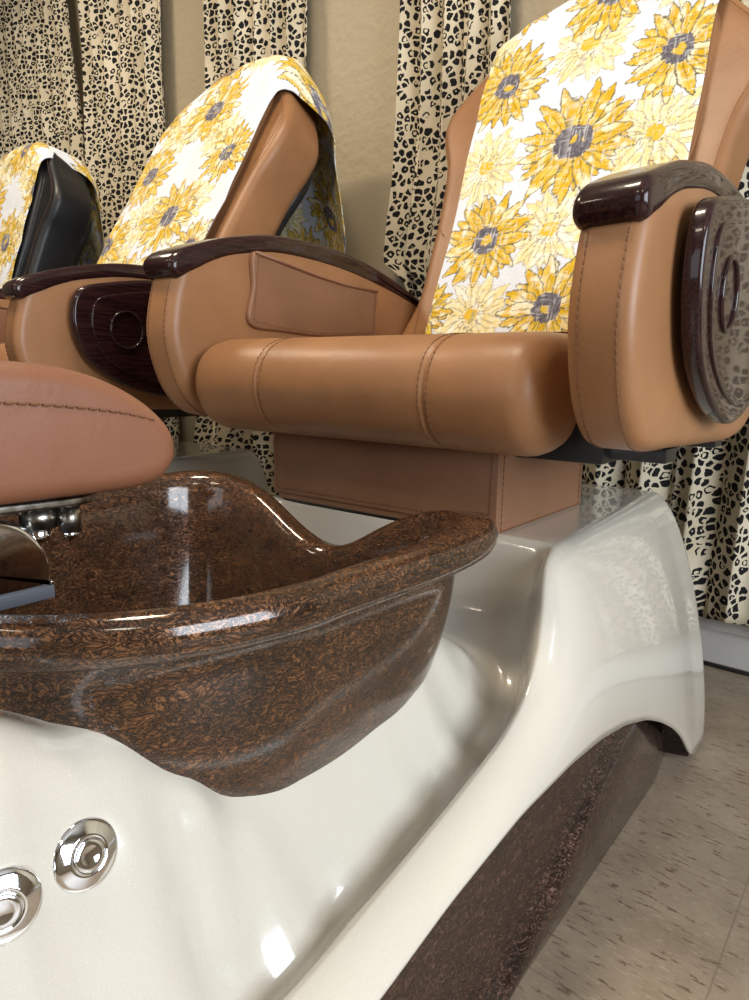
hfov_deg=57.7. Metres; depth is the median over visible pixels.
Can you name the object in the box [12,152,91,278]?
chair
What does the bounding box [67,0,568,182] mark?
wall
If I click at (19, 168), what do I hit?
towel
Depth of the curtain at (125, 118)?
2.38 m
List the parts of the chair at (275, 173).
backrest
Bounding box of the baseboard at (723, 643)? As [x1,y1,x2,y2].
[699,617,748,670]
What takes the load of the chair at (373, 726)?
on the floor
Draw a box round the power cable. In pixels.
[703,660,748,675]
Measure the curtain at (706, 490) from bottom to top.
2.296 m
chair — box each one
[0,0,748,999]
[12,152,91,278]
[165,71,318,493]
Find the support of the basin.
in the chair at (373, 726)
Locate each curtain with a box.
[0,0,84,163]
[78,0,179,440]
[193,0,307,495]
[383,0,510,300]
[581,0,748,625]
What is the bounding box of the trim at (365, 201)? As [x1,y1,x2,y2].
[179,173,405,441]
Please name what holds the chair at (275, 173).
on the floor
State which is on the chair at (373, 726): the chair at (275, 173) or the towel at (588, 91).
the towel at (588, 91)
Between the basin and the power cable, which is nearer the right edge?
the power cable
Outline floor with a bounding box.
[510,660,748,999]
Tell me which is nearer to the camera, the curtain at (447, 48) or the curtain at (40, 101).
the curtain at (447, 48)
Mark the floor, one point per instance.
(664, 913)
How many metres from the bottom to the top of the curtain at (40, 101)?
2.301 m
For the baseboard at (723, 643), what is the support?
attached to the wall
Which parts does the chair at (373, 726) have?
jet knob, mounting plate, jet knob, armrest, seat, seat frame, backrest, frame rail, armrest, frame rail, panel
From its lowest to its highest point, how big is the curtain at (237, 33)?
2.301 m
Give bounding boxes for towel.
[0,142,104,287]
[97,55,345,264]
[425,0,718,333]
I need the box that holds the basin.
[0,470,497,796]
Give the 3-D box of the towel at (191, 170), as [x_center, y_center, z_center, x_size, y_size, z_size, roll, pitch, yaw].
[-0.373,-0.769,1.649,0.463,0.602,0.544,9,14,38]

